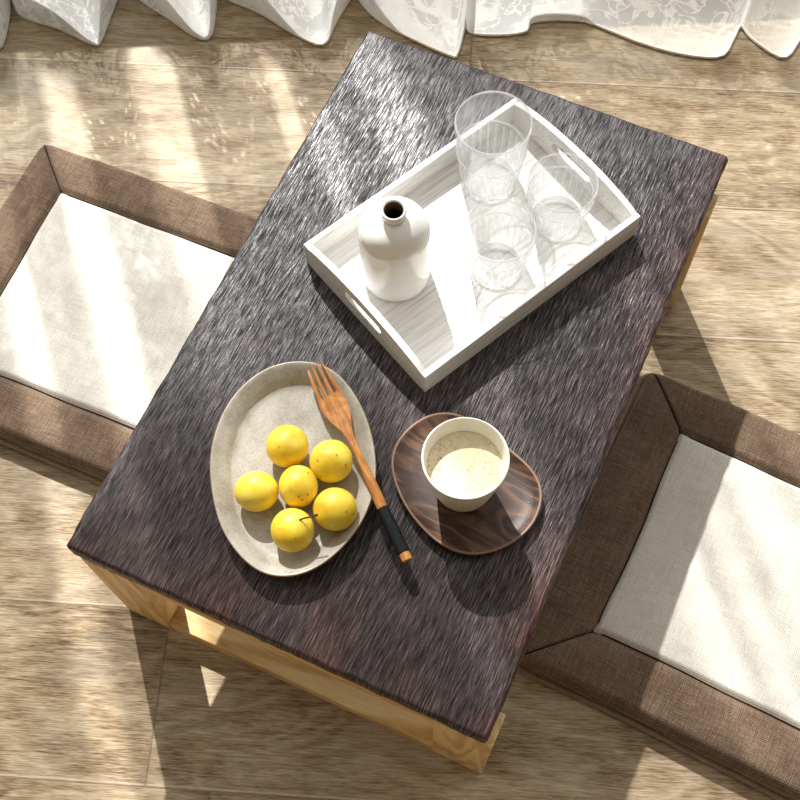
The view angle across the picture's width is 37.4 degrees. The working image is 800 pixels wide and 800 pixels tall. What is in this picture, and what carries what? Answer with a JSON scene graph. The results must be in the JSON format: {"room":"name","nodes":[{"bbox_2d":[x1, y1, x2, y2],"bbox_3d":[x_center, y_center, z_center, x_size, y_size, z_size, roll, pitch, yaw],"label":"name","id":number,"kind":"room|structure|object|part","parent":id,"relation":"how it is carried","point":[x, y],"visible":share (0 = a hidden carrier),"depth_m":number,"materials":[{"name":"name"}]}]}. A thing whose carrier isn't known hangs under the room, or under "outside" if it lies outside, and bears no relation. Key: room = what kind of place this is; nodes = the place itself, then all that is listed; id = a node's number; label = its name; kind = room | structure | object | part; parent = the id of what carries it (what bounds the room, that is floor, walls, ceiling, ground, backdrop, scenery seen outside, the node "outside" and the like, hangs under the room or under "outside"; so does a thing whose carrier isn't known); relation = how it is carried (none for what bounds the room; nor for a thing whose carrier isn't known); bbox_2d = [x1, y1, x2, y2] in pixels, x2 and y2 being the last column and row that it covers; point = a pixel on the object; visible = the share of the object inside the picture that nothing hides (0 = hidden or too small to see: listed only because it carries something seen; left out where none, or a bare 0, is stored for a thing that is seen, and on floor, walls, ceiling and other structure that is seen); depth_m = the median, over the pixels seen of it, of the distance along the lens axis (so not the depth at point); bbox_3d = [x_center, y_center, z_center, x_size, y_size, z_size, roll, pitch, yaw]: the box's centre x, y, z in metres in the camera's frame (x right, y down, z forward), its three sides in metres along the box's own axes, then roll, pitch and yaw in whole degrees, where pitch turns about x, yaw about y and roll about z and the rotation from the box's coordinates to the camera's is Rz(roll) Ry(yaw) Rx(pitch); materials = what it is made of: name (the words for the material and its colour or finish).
{"room":"living room","nodes":[
{"label":"living room","id":0,"kind":"room"},
{"bbox_2d":[0,0,799,799],"bbox_3d":[0.046,1.097,1.005,4.400,0.001,4.200,-2,66,0],"label":"floor","id":1,"kind":"structure","parent":0,"point":[100,699],"depth_m":1.51,"materials":[{"name":"brown wood"}]},
{"bbox_2d":[0,145,256,485],"bbox_3d":[-0.381,-0.112,1.522,0.418,0.040,0.418,20,68,10],"label":"floor cushion","id":2,"kind":"object","parent":1,"relation":"on","point":[107,271],"visible":0.7,"depth_m":1.51,"materials":[{"name":"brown fabric"}]},
{"bbox_3d":[-0.381,-0.119,1.509,0.271,0.011,0.270,20,68,10],"label":"panel","id":3,"kind":"part","parent":2,"relation":"part of","materials":[{"name":"beige fabric"}]},
{"bbox_2d":[67,31,727,773],"bbox_3d":[0.025,-0.015,1.358,0.457,0.250,0.705,22,69,10],"label":"table","id":4,"kind":"object","parent":1,"relation":"on","point":[428,649],"visible":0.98,"depth_m":1.22,"materials":[{"name":"brown wood"}]},
{"bbox_3d":[-0.285,0.199,1.288,0.060,0.216,0.034,22,69,10],"label":"leg","id":5,"kind":"part","parent":4,"relation":"part of","materials":[{"name":"brown wood"}]},
{"bbox_3d":[-0.110,0.232,1.163,0.328,0.020,0.033,22,69,10],"label":"rail","id":6,"kind":"part","parent":4,"relation":"part of","materials":[{"name":"brown wood"}]},
{"bbox_2d":[210,361,375,576],"bbox_3d":[-0.105,0.068,1.175,0.164,0.023,0.226,-2,66,0],"label":"oval plate","id":7,"kind":"object","parent":4,"relation":"on","point":[280,394],"visible":0.76,"depth_m":1.18,"materials":[{"name":"beige ceramic"}]},
{"bbox_2d":[234,471,278,511],"bbox_3d":[-0.140,0.089,1.151,0.043,0.040,0.039,-2,66,0],"label":"fruit","id":8,"kind":"object","parent":7,"relation":"on","point":[254,491],"visible":1,"depth_m":1.14,"materials":[{"name":"yellow food"}]},
{"bbox_2d":[266,425,308,467],"bbox_3d":[-0.111,0.046,1.168,0.042,0.042,0.043,-2,66,0],"label":"fruit","id":9,"kind":"object","parent":7,"relation":"on","point":[287,446],"visible":0.99,"depth_m":1.15,"materials":[{"name":"yellow food"}]},
{"bbox_2d":[271,508,317,551],"bbox_3d":[-0.103,0.123,1.130,0.042,0.049,0.042,25,69,12],"label":"fruit","id":10,"kind":"object","parent":7,"relation":"on","point":[292,529],"visible":1,"depth_m":1.12,"materials":[{"name":"yellow food"}]},
{"bbox_3d":[-0.086,0.111,1.114,0.019,0.011,0.003,-6,66,-2],"label":"stem","id":11,"kind":"part","parent":10,"relation":"part of","materials":[{"name":"brown plant"}]},
{"bbox_2d":[279,465,317,507],"bbox_3d":[-0.099,0.084,1.151,0.038,0.041,0.041,-2,66,0],"label":"fruit","id":12,"kind":"object","parent":7,"relation":"on","point":[298,484],"visible":1,"depth_m":1.14,"materials":[{"name":"yellow food"}]},
{"bbox_2d":[309,440,352,482],"bbox_3d":[-0.068,0.060,1.161,0.042,0.042,0.043,-2,66,0],"label":"fruit","id":13,"kind":"object","parent":7,"relation":"on","point":[331,461],"visible":1,"depth_m":1.15,"materials":[{"name":"yellow food"}]},
{"bbox_2d":[313,487,356,530],"bbox_3d":[-0.062,0.105,1.141,0.043,0.042,0.042,-2,66,0],"label":"fruit","id":14,"kind":"object","parent":7,"relation":"on","point":[336,508],"visible":0.98,"depth_m":1.13,"materials":[{"name":"yellow food"}]},
{"bbox_2d":[308,362,411,562],"bbox_3d":[-0.039,0.058,1.164,0.028,0.012,0.228,-23,68,-9],"label":"fork","id":15,"kind":"object","parent":7,"relation":"on","point":[335,407],"visible":1,"depth_m":1.17,"materials":[{"name":"orange wood"}]},
{"bbox_3d":[-0.032,0.074,1.156,0.011,0.008,0.080,-23,68,-9],"label":"fork handle","id":16,"kind":"part","parent":15,"relation":"part of","materials":[{"name":"orange wood"}]},
{"bbox_3d":[0.005,0.148,1.123,0.011,0.008,0.010,-23,68,-9],"label":"handle","id":17,"kind":"part","parent":15,"relation":"part of","materials":[{"name":"orange wood"}]},
{"bbox_3d":[-0.107,0.309,1.337,0.328,0.031,0.033,22,69,10],"label":"rail","id":18,"kind":"part","parent":4,"relation":"part of","materials":[{"name":"brown wood"}]},
{"bbox_2d":[391,412,541,554],"bbox_3d":[0.061,0.085,1.170,0.158,0.013,0.121,40,73,17],"label":"saucer","id":19,"kind":"object","parent":4,"relation":"on","point":[514,507],"visible":0.67,"depth_m":1.16,"materials":[{"name":"brown wood"}]},
{"bbox_2d":[421,417,509,511],"bbox_3d":[0.061,0.070,1.130,0.082,0.084,0.082,-2,66,0],"label":"porcelain cup","id":20,"kind":"object","parent":19,"relation":"on","point":[458,504],"visible":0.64,"depth_m":1.11,"materials":[{"name":"white ceramic"}]},
{"bbox_2d":[427,431,502,497],"bbox_3d":[0.061,0.063,1.113,0.072,0.004,0.072,-2,66,0],"label":"milky coffee","id":21,"kind":"object","parent":20,"relation":"in","point":[462,464],"visible":0.92,"depth_m":1.11,"materials":[{"name":"beige liquid"}]},
{"bbox_3d":[0.068,0.344,1.217,0.060,0.216,0.034,22,69,10],"label":"leg","id":22,"kind":"part","parent":4,"relation":"part of","materials":[{"name":"brown wood"}]},
{"bbox_2d":[303,98,640,391],"bbox_3d":[0.077,-0.176,1.264,0.298,0.050,0.202,-37,71,-14],"label":"serving tray","id":23,"kind":"object","parent":4,"relation":"on","point":[430,334],"visible":1,"depth_m":1.28,"materials":[{"name":"white wood"}]},
{"bbox_3d":[-0.036,-0.091,1.229,0.007,0.050,0.188,-37,71,-14],"label":"panel","id":24,"kind":"part","parent":23,"relation":"part of","materials":[{"name":"white wood"}]},
{"bbox_2d":[358,196,430,301],"bbox_3d":[-0.005,-0.161,1.210,0.074,0.125,0.074,-2,66,0],"label":"ceramic bottle","id":25,"kind":"object","parent":23,"relation":"on","point":[394,232],"visible":1,"depth_m":1.18,"materials":[{"name":"white ceramic"}]},
{"bbox_2d":[454,91,532,199],"bbox_3d":[0.097,-0.265,1.266,0.081,0.104,0.081,29,70,13],"label":"glass tumbler","id":26,"kind":"object","parent":23,"relation":"on","point":[484,91],"visible":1,"depth_m":1.27,"materials":[{"name":"clear glass"}]},
{"bbox_2d":[462,198,536,285],"bbox_3d":[0.102,-0.159,1.236,0.076,0.073,0.076,-36,70,-14],"label":"glass tumbler","id":27,"kind":"object","parent":23,"relation":"on","point":[496,198],"visible":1,"depth_m":1.23,"materials":[{"name":"clear glass"}]},
{"bbox_2d":[527,153,598,237],"bbox_3d":[0.170,-0.212,1.260,0.074,0.070,0.074,-2,66,0],"label":"glass tumbler","id":28,"kind":"object","parent":23,"relation":"on","point":[569,153],"visible":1,"depth_m":1.25,"materials":[{"name":"clear glass"}]},
{"bbox_3d":[0.190,-0.261,1.299,0.007,0.050,0.188,-37,71,-14],"label":"panel","id":29,"kind":"part","parent":23,"relation":"part of","materials":[{"name":"white wood"}]},
{"bbox_3d":[0.331,-0.187,1.446,0.060,0.216,0.034,22,69,10],"label":"leg","id":30,"kind":"part","parent":4,"relation":"part of","materials":[{"name":"brown wood"}]},
{"bbox_2d":[517,373,799,799],"bbox_3d":[0.399,0.211,1.366,0.418,0.040,0.418,25,69,11],"label":"floor cushion","id":31,"kind":"object","parent":1,"relation":"on","point":[671,610],"visible":0.97,"depth_m":1.34,"materials":[{"name":"brown fabric"}]},
{"bbox_3d":[0.399,0.204,1.353,0.271,0.011,0.270,25,69,11],"label":"panel","id":32,"kind":"part","parent":31,"relation":"part of","materials":[{"name":"beige fabric"}]},
{"bbox_2d":[0,0,799,58],"bbox_3d":[-0.043,-1.040,0.662,2.105,2.349,0.187,-1,66,1],"label":"lace curtain","id":33,"kind":"object","parent":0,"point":[439,26],"visible":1,"depth_m":1.69,"materials":[{"name":"white fabric"}]}
]}

